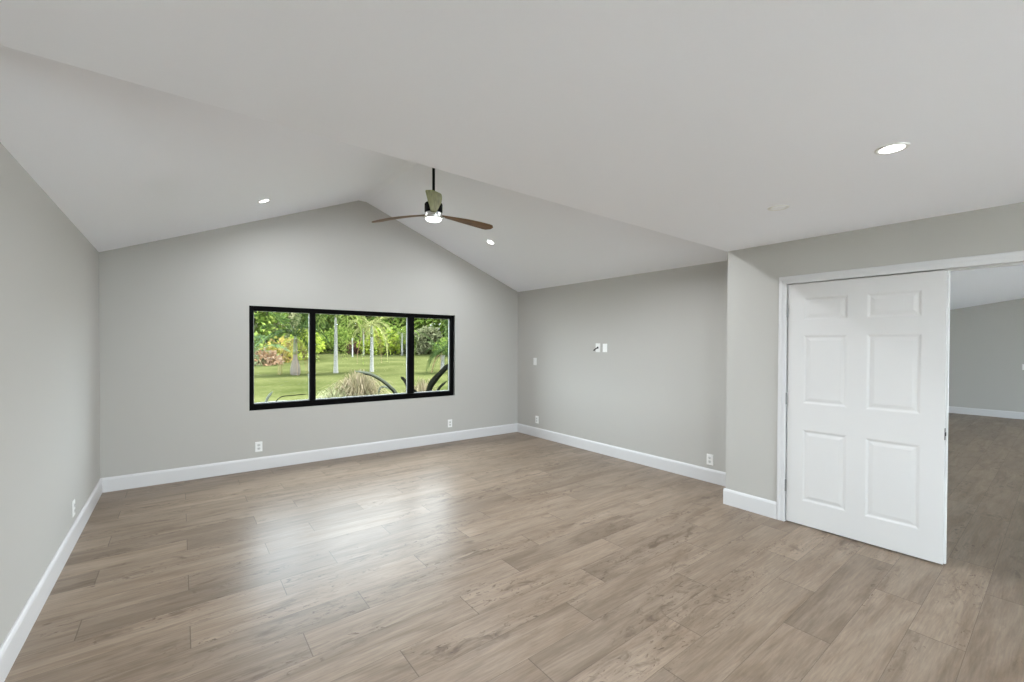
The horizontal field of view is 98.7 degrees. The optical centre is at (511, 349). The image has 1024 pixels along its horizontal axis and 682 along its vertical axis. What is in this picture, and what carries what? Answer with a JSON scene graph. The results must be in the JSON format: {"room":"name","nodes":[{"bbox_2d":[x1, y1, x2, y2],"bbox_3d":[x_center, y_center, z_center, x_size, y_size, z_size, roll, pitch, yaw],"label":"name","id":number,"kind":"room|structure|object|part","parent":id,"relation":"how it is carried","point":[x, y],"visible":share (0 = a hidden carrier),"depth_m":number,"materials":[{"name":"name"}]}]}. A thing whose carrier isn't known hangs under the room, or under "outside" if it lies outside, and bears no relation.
{"room":"empty living room","nodes":[
{"label":"empty living room","id":0,"kind":"room"},
{"bbox_2d":[0,142,99,646],"bbox_3d":[-0.992,0.271,0.118,0.160,2.448,10.578,0,1,-37],"label":"wall","id":1,"kind":"structure","parent":0,"point":[50,352],"depth_m":2.52,"materials":[{"name":"grey paint"}]},
{"bbox_2d":[0,478,101,681],"bbox_3d":[-0.924,1.421,0.180,0.016,0.146,10.570,0,1,-37],"label":"baseboard","id":2,"kind":"structure","parent":1,"relation":"attached to","point":[18,634],"depth_m":2.47,"materials":[{"name":"white paint"}]},
{"bbox_2d":[72,499,74,517],"bbox_3d":[-3.278,1.189,3.294,0.009,0.118,0.076,0,1,-37],"label":"wall outlet","id":3,"kind":"object","parent":1,"relation":"attached to","point":[73,501],"visible":1,"depth_m":3.27,"materials":[{"name":"white plastic"}]},
{"bbox_2d":[99,201,517,477],"bbox_3d":[-2.053,-0.336,6.035,5.597,3.525,0.160,0,1,-37],"label":"wall","id":4,"kind":"structure","parent":0,"point":[174,312],"depth_m":5.23,"materials":[{"name":"grey paint"}]},
{"bbox_2d":[255,441,261,451],"bbox_3d":[-3.010,1.160,5.229,0.076,0.118,0.009,0,1,-37],"label":"wall outlet","id":5,"kind":"object","parent":4,"relation":"attached to","point":[258,445],"visible":1,"depth_m":5.22,"materials":[{"name":"white plastic"}]},
{"bbox_2d":[101,423,516,492],"bbox_3d":[-2.007,1.354,5.983,5.277,0.146,0.016,0,1,-37],"label":"baseboard","id":6,"kind":"structure","parent":4,"relation":"attached to","point":[115,483],"depth_m":5.38,"materials":[{"name":"white paint"}]},
{"bbox_2d":[249,306,453,410],"bbox_3d":[-2.015,0.101,6.022,2.741,1.239,0.079,0,1,-37],"label":"window","id":7,"kind":"structure","parent":4,"relation":"in","point":[410,394],"depth_m":5.76,"materials":[{"name":"black metal"}]},
{"bbox_2d":[0,45,727,291],"bbox_3d":[-0.760,-1.510,4.315,5.597,1.249,4.438,0,1,-37],"label":"vault","id":8,"kind":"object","parent":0,"point":[127,163],"visible":0.32,"depth_m":3.59,"materials":[{"name":"white paint"}]},
{"bbox_2d":[258,199,270,202],"bbox_3d":[-2.478,-1.482,4.395,0.115,0.050,0.124,0,1,-41],"label":"recessed light","id":9,"kind":"object","parent":8,"relation":"attached to","point":[263,200],"visible":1,"depth_m":4.38,"materials":[{"name":"white plastic"}]},
{"bbox_2d":[372,168,492,229],"bbox_3d":[-0.635,-1.610,4.351,1.129,0.730,1.253,0,1,-37],"label":"ceiling fan","id":10,"kind":"object","parent":8,"relation":"hanging from","point":[433,206],"visible":0.89,"depth_m":4.26,"materials":[{"name":"brown wood"}]},
{"bbox_3d":[-1.131,-1.309,4.409,0.640,0.034,0.137,0,1,20],"label":"blade","id":11,"kind":"part","parent":10,"relation":"part of","materials":[{"name":"brown wood"}]},
{"bbox_3d":[-0.692,-1.302,3.896,0.137,0.034,0.640,0,1,-10],"label":"blade","id":12,"kind":"part","parent":10,"relation":"part of","materials":[{"name":"brown wood"}]},
{"bbox_3d":[-0.467,-1.308,4.533,0.640,0.034,0.137,0,1,-40],"label":"blade","id":13,"kind":"part","parent":10,"relation":"part of","materials":[{"name":"brown wood"}]},
{"bbox_2d":[0,0,1023,251],"bbox_3d":[2.184,-1.445,-0.042,5.051,1.142,6.854,0,1,-37],"label":"ceiling","id":14,"kind":"structure","parent":0,"point":[690,120],"depth_m":1.50,"materials":[{"name":"white paint"}]},
{"bbox_2d":[767,205,789,210],"bbox_3d":[1.706,-0.905,2.818,0.124,0.007,0.124,0,1,-37],"label":"recessed light","id":15,"kind":"object","parent":14,"relation":"in","point":[777,207],"visible":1,"depth_m":2.81,"materials":[{"name":"white plastic"}]},
{"bbox_2d":[771,206,785,209],"bbox_3d":[1.706,-0.905,2.818,0.088,0.006,0.088,0,1,-37],"label":"diffuser","id":16,"kind":"object","parent":15,"relation":"attached to","point":[773,207],"depth_m":2.81,"materials":[{"name":"white"}]},
{"bbox_2d":[874,142,909,154],"bbox_3d":[1.697,-0.896,1.964,0.124,0.007,0.124,0,1,-37],"label":"recessed light","id":17,"kind":"object","parent":14,"relation":"in","point":[899,146],"visible":1,"depth_m":1.96,"materials":[{"name":"white plastic"}]},
{"bbox_2d":[879,145,904,152],"bbox_3d":[1.697,-0.896,1.964,0.088,0.006,0.088,0,1,-37],"label":"diffuser","id":18,"kind":"object","parent":17,"relation":"attached to","point":[887,148],"depth_m":1.96,"materials":[{"name":"white plastic"}]},
{"bbox_2d":[4,413,1023,681],"bbox_3d":[4.855,1.530,4.547,14.822,0.120,10.898,0,1,-37],"label":"floor","id":19,"kind":"structure","parent":0,"point":[515,556],"depth_m":2.79,"materials":[{"name":"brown wood"}]},
{"bbox_2d":[518,261,727,471],"bbox_3d":[1.339,0.216,6.055,0.160,2.448,3.906,0,1,-37],"label":"wall","id":20,"kind":"structure","parent":0,"point":[658,388],"depth_m":5.61,"materials":[{"name":"grey paint"}]},
{"bbox_2d":[596,343,599,351],"bbox_3d":[1.191,-0.021,6.110,0.009,0.122,0.082,0,1,-37],"label":"cable plate","id":21,"kind":"object","parent":20,"relation":"attached to","point":[597,344],"visible":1,"depth_m":6.10,"materials":[{"name":"white plastic"}]},
{"bbox_2d":[603,344,606,351],"bbox_3d":[1.268,-0.018,6.009,0.008,0.116,0.078,0,1,-37],"label":"blank plate","id":22,"kind":"object","parent":20,"relation":"attached to","point":[604,345],"visible":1,"depth_m":6.00,"materials":[{"name":"white plastic"}]},
{"bbox_2d":[517,423,725,486],"bbox_3d":[1.261,1.367,6.020,0.016,0.146,3.878,0,1,-37],"label":"baseboard","id":23,"kind":"structure","parent":20,"relation":"attached to","point":[685,469],"depth_m":5.62,"materials":[{"name":"white paint"}]},
{"bbox_2d":[707,454,712,465],"bbox_3d":[2.168,1.211,4.822,0.009,0.118,0.076,0,1,-37],"label":"wall outlet","id":24,"kind":"object","parent":20,"relation":"attached to","point":[709,456],"visible":1,"depth_m":4.82,"materials":[{"name":"white plastic"}]},
{"bbox_2d":[726,202,1023,501],"bbox_3d":[4.248,0.270,1.638,0.516,2.458,6.692,0,1,-37],"label":"wall","id":25,"kind":"structure","parent":0,"point":[754,273],"depth_m":3.82,"materials":[{"name":"grey paint"}]},
{"bbox_2d":[723,488,776,518],"bbox_3d":[2.148,1.393,3.987,0.016,0.146,0.468,0,1,-37],"label":"baseboard","id":26,"kind":"structure","parent":25,"relation":"attached to","point":[765,507],"depth_m":3.97,"materials":[{"name":"white paint"}]},
{"bbox_2d":[785,270,950,564],"bbox_3d":[2.653,0.461,3.375,0.063,2.002,0.988,0,1,-38],"label":"door","id":27,"kind":"structure","parent":25,"relation":"in","point":[867,395],"depth_m":3.29,"materials":[{"name":"white paint"}]},
{"bbox_2d":[777,250,1023,520],"bbox_3d":[2.964,0.437,3.005,0.150,2.086,2.066,0,1,-37],"label":"door frame","id":28,"kind":"structure","parent":25,"relation":"attached to","point":[1016,256],"depth_m":3.59,"materials":[{"name":"white paint"}]},
{"bbox_2d":[949,298,1023,411],"bbox_3d":[11.733,-0.535,7.591,0.160,4.000,7.200,0,1,-37],"label":"wall","id":29,"kind":"structure","parent":0,"point":[986,346],"depth_m":9.46,"materials":[{"name":"grey paint"}]},
{"bbox_2d":[948,406,1023,418],"bbox_3d":[11.760,1.394,7.419,0.016,0.146,6.850,0,1,-37],"label":"baseboard","id":30,"kind":"structure","parent":29,"relation":"attached to","point":[960,410],"depth_m":9.45,"materials":[{"name":"white paint"}]},
{"bbox_2d":[950,265,1023,309],"bbox_3d":[8.008,-1.140,4.547,9.771,0.746,7.160,0,1,-37],"label":"ceiling","id":31,"kind":"structure","parent":0,"point":[975,287],"depth_m":7.06,"materials":[{"name":"white paint"}]},
{"label":"outside","id":32,"kind":"structure","parent":0,"visible":0},
{"bbox_2d":[254,338,447,402],"bbox_3d":[2.357,-2.715,54.981,150.000,7.862,175.000,0,1,-37],"label":"lawn","id":33,"kind":"structure","parent":32,"point":[267,379],"depth_m":26.03,"materials":[{"name":"green plant"}]},
{"bbox_2d":[254,348,284,365],"bbox_3d":[-18.949,0.677,32.823,3.680,1.669,2.963,0,1,-35],"label":"shrub","id":34,"kind":"object","parent":33,"relation":"on","point":[272,355],"visible":0.64,"depth_m":33.03,"materials":[{"name":"pink plant"}]},
{"bbox_2d":[254,331,290,366],"bbox_3d":[-20.111,1.676,33.083,5.868,6.478,5.261,0,1,-37],"label":"palm","id":35,"kind":"object","parent":33,"relation":"on","point":[260,336],"visible":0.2,"depth_m":33.13,"materials":[{"name":"green plant"}]},
{"bbox_2d":[254,311,291,351],"bbox_3d":[-25.294,-4.418,42.137,8.582,11.566,7.078,1,1,31],"label":"tree","id":36,"kind":"object","parent":33,"relation":"on","point":[259,319],"visible":0.13,"depth_m":41.99,"materials":[{"name":"green plant"}]},
{"bbox_2d":[258,336,293,362],"bbox_3d":[-19.097,0.173,35.839,2.460,2.654,3.365,1,1,27],"label":"shrub","id":37,"kind":"object","parent":33,"relation":"on","point":[282,339],"visible":0.39,"depth_m":35.63,"materials":[{"name":"yellow plant"}]},
{"bbox_2d":[254,312,300,348],"bbox_3d":[-24.851,-4.105,45.980,6.172,9.954,6.185,1,1,31],"label":"tree","id":38,"kind":"object","parent":33,"relation":"on","point":[293,314],"visible":0.05,"depth_m":45.99,"materials":[{"name":"green plant"}]},
{"bbox_2d":[265,391,305,401],"bbox_3d":[-4.175,1.237,8.015,0.785,0.930,0.273,0,1,-9],"label":"leaf plant","id":39,"kind":"object","parent":33,"relation":"on","point":[269,394],"visible":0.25,"depth_m":8.09,"materials":[{"name":"green plant"}]},
{"bbox_2d":[260,312,328,374],"bbox_3d":[-12.515,-0.608,25.311,4.009,5.516,3.812,0,1,-4],"label":"palm","id":40,"kind":"object","parent":33,"relation":"on","point":[295,369],"visible":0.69,"depth_m":25.07,"materials":[{"name":"green plant"}]},
{"bbox_2d":[282,328,325,359],"bbox_3d":[-18.888,-0.434,39.849,3.446,3.235,4.131,1,1,42],"label":"shrub","id":41,"kind":"object","parent":33,"relation":"on","point":[300,354],"visible":0.35,"depth_m":39.37,"materials":[{"name":"yellow plant"}]},
{"bbox_2d":[288,313,341,349],"bbox_3d":[-23.997,-4.784,52.450,6.871,11.022,7.603,1,1,29],"label":"tree","id":42,"kind":"object","parent":33,"relation":"on","point":[338,316],"visible":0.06,"depth_m":52.34,"materials":[{"name":"green plant"}]},
{"bbox_2d":[304,329,338,353],"bbox_3d":[-21.699,-0.619,49.970,3.910,3.355,4.232,0,1,-26],"label":"shrub","id":43,"kind":"object","parent":33,"relation":"on","point":[327,346],"visible":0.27,"depth_m":49.56,"materials":[{"name":"green plant"}]},
{"bbox_2d":[316,314,354,349],"bbox_3d":[-23.176,-5.494,56.122,6.764,11.579,6.843,0,1,-7],"label":"tree","id":44,"kind":"object","parent":33,"relation":"on","point":[345,320],"visible":0.06,"depth_m":55.26,"materials":[{"name":"green plant"}]},
{"bbox_2d":[305,314,377,372],"bbox_3d":[-10.703,-1.315,27.052,4.657,5.761,4.486,0,1,-37],"label":"royal palm","id":45,"kind":"object","parent":33,"relation":"on","point":[335,369],"visible":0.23,"depth_m":26.90,"materials":[{"name":"green plant"}]},
{"bbox_2d":[326,326,361,352],"bbox_3d":[-19.742,-1.011,51.205,4.231,3.625,4.109,0,1,-32],"label":"shrub","id":46,"kind":"object","parent":33,"relation":"on","point":[342,337],"visible":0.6,"depth_m":50.72,"materials":[{"name":"green plant"}]},
{"bbox_2d":[327,315,362,348],"bbox_3d":[-22.186,-5.322,57.512,7.411,12.403,6.534,0,1,-8],"label":"tree","id":47,"kind":"object","parent":33,"relation":"on","point":[333,315],"visible":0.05,"depth_m":56.55,"materials":[{"name":"green plant"}]},
{"bbox_2d":[346,340,364,353],"bbox_3d":[-17.565,-0.083,50.063,2.613,2.060,2.852,1,1,28],"label":"shrub","id":48,"kind":"object","parent":33,"relation":"on","point":[355,349],"visible":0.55,"depth_m":49.31,"materials":[{"name":"green plant"}]},
{"bbox_2d":[349,319,376,355],"bbox_3d":[-15.355,-1.224,45.876,2.953,4.044,3.192,0,1,-37],"label":"slender palm","id":49,"kind":"object","parent":33,"relation":"on","point":[374,319],"visible":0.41,"depth_m":45.85,"materials":[{"name":"green plant"}]},
{"bbox_2d":[356,340,376,353],"bbox_3d":[-16.299,-0.107,49.680,2.375,1.972,2.992,0,1,-6],"label":"shrub","id":50,"kind":"object","parent":33,"relation":"on","point":[360,341],"visible":0.39,"depth_m":48.99,"materials":[{"name":"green plant"}]},
{"bbox_2d":[346,315,390,371],"bbox_3d":[-8.833,-0.338,27.648,2.884,3.774,2.998,0,1,-13],"label":"royal palm","id":51,"kind":"object","parent":33,"relation":"on","point":[372,325],"visible":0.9,"depth_m":27.51,"materials":[{"name":"green plant"}]},
{"bbox_2d":[350,316,387,340],"bbox_3d":[-20.461,-5.344,60.041,7.550,10.736,7.155,0,1,-35],"label":"tree","id":52,"kind":"object","parent":33,"relation":"on","point":[361,316],"visible":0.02,"depth_m":59.73,"materials":[{"name":"green plant"}]},
{"bbox_2d":[352,316,393,345],"bbox_3d":[-18.151,-6.297,59.589,7.528,12.671,7.028,0,1,-1],"label":"tree","id":53,"kind":"object","parent":33,"relation":"on","point":[362,316],"visible":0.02,"depth_m":58.20,"materials":[{"name":"green plant"}]},
{"bbox_2d":[355,371,405,394],"bbox_3d":[-2.472,1.054,8.451,0.804,1.299,0.658,0,1,17],"label":"leaf plant","id":54,"kind":"object","parent":33,"relation":"on","point":[388,386],"visible":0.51,"depth_m":8.36,"materials":[{"name":"green plant"}]},
{"bbox_2d":[365,326,405,354],"bbox_3d":[-14.072,-0.840,49.087,4.722,3.685,3.712,0,1,16],"label":"shrub","id":55,"kind":"object","parent":33,"relation":"on","point":[393,338],"visible":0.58,"depth_m":48.80,"materials":[{"name":"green plant"}]},
{"bbox_2d":[368,316,403,337],"bbox_3d":[-15.082,-5.032,57.236,7.605,10.575,7.552,0,1,-25],"label":"tree","id":56,"kind":"object","parent":33,"relation":"on","point":[384,319],"visible":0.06,"depth_m":56.08,"materials":[{"name":"green plant"}]},
{"bbox_2d":[379,332,405,352],"bbox_3d":[-13.424,-0.876,51.282,3.560,2.923,4.245,0,1,-32],"label":"shrub","id":57,"kind":"object","parent":33,"relation":"on","point":[398,332],"visible":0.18,"depth_m":51.08,"materials":[{"name":"green plant"}]},
{"bbox_2d":[383,320,419,355],"bbox_3d":[-11.679,-0.998,46.926,4.508,4.411,4.589,0,1,-37],"label":"palm","id":58,"kind":"object","parent":33,"relation":"on","point":[404,328],"visible":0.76,"depth_m":46.92,"materials":[{"name":"green plant"}]},
{"bbox_2d":[399,329,427,354],"bbox_3d":[-11.078,-0.639,49.841,4.426,3.400,3.991,1,1,31],"label":"shrub","id":59,"kind":"object","parent":33,"relation":"on","point":[418,336],"visible":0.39,"depth_m":48.95,"materials":[{"name":"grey plant"}]},
{"bbox_2d":[395,317,433,334],"bbox_3d":[-11.759,-3.749,53.696,5.263,8.472,5.840,0,1,15],"label":"tree","id":60,"kind":"object","parent":33,"relation":"on","point":[418,324],"visible":0.12,"depth_m":52.75,"materials":[{"name":"green plant"}]},
{"bbox_2d":[414,325,443,353],"bbox_3d":[-9.586,-1.014,50.339,4.082,3.502,3.377,1,1,40],"label":"tree","id":61,"kind":"object","parent":33,"relation":"on","point":[433,334],"visible":0.65,"depth_m":49.41,"materials":[{"name":"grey plant"}]},
{"bbox_2d":[414,364,447,391],"bbox_3d":[-1.598,0.986,9.043,0.828,1.429,0.585,0,1,7],"label":"leaf plant","id":62,"kind":"object","parent":33,"relation":"on","point":[436,377],"visible":0.38,"depth_m":8.87,"materials":[{"name":"green plant"}]},
{"bbox_2d":[422,333,447,372],"bbox_3d":[-4.290,0.532,27.549,2.591,3.308,2.638,0,1,-37],"label":"date palm","id":63,"kind":"object","parent":33,"relation":"on","point":[445,349],"visible":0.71,"depth_m":27.41,"materials":[{"name":"green plant"}]},
{"bbox_2d":[426,319,447,336],"bbox_3d":[-6.926,-4.058,52.297,6.320,9.463,6.340,1,1,44],"label":"tree","id":64,"kind":"object","parent":33,"relation":"on","point":[437,322],"visible":0.03,"depth_m":51.46,"materials":[{"name":"green plant"}]},
{"bbox_2d":[432,337,447,354],"bbox_3d":[-5.997,-0.199,46.041,4.600,2.937,4.430,1,1,25],"label":"shrub","id":65,"kind":"object","parent":33,"relation":"on","point":[440,343],"visible":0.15,"depth_m":45.24,"materials":[{"name":"green plant"}]},
{"bbox_2d":[434,336,447,355],"bbox_3d":[-7.082,-0.214,48.194,3.736,2.440,3.673,0,1,-35],"label":"shrub","id":66,"kind":"object","parent":33,"relation":"on","point":[438,341],"visible":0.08,"depth_m":48.29,"materials":[{"name":"green plant"}]},
{"bbox_2d":[441,319,447,337],"bbox_3d":[-5.080,-4.649,49.761,6.135,11.060,7.881,0,1,-25],"label":"tree","id":67,"kind":"object","parent":33,"relation":"on","point":[444,320],"visible":0.03,"depth_m":49.22,"materials":[{"name":"green plant"}]},
{"bbox_3d":[-5.209,1.628,13.111,2.591,0.020,5.005,0,1,-37],"label":"planting bed","id":68,"kind":"object","parent":33,"relation":"on","visible":0},
{"bbox_2d":[316,382,360,398],"bbox_3d":[-4.913,1.293,12.259,1.991,0.751,2.065,0,1,-37],"label":"ornamental grass","id":69,"kind":"object","parent":68,"relation":"on","point":[326,395],"depth_m":12.01,"materials":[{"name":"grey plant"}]},
{"bbox_2d":[322,369,393,397],"bbox_3d":[-4.309,1.102,12.639,2.552,1.129,2.486,0,1,-37],"label":"ornamental grass","id":70,"kind":"object","parent":68,"relation":"on","point":[361,385],"depth_m":12.34,"materials":[{"name":"plant"}]},
{"bbox_3d":[-2.466,1.642,12.807,2.091,0.020,3.129,0,1,-37],"label":"planting bed","id":71,"kind":"object","parent":33,"relation":"on","visible":0},
{"bbox_2d":[402,377,437,392],"bbox_3d":[-2.625,1.238,13.206,1.727,0.858,1.644,1,1,27],"label":"ornamental grass","id":72,"kind":"object","parent":71,"relation":"on","point":[422,386],"depth_m":13.06,"materials":[{"name":"plant"}]}
]}

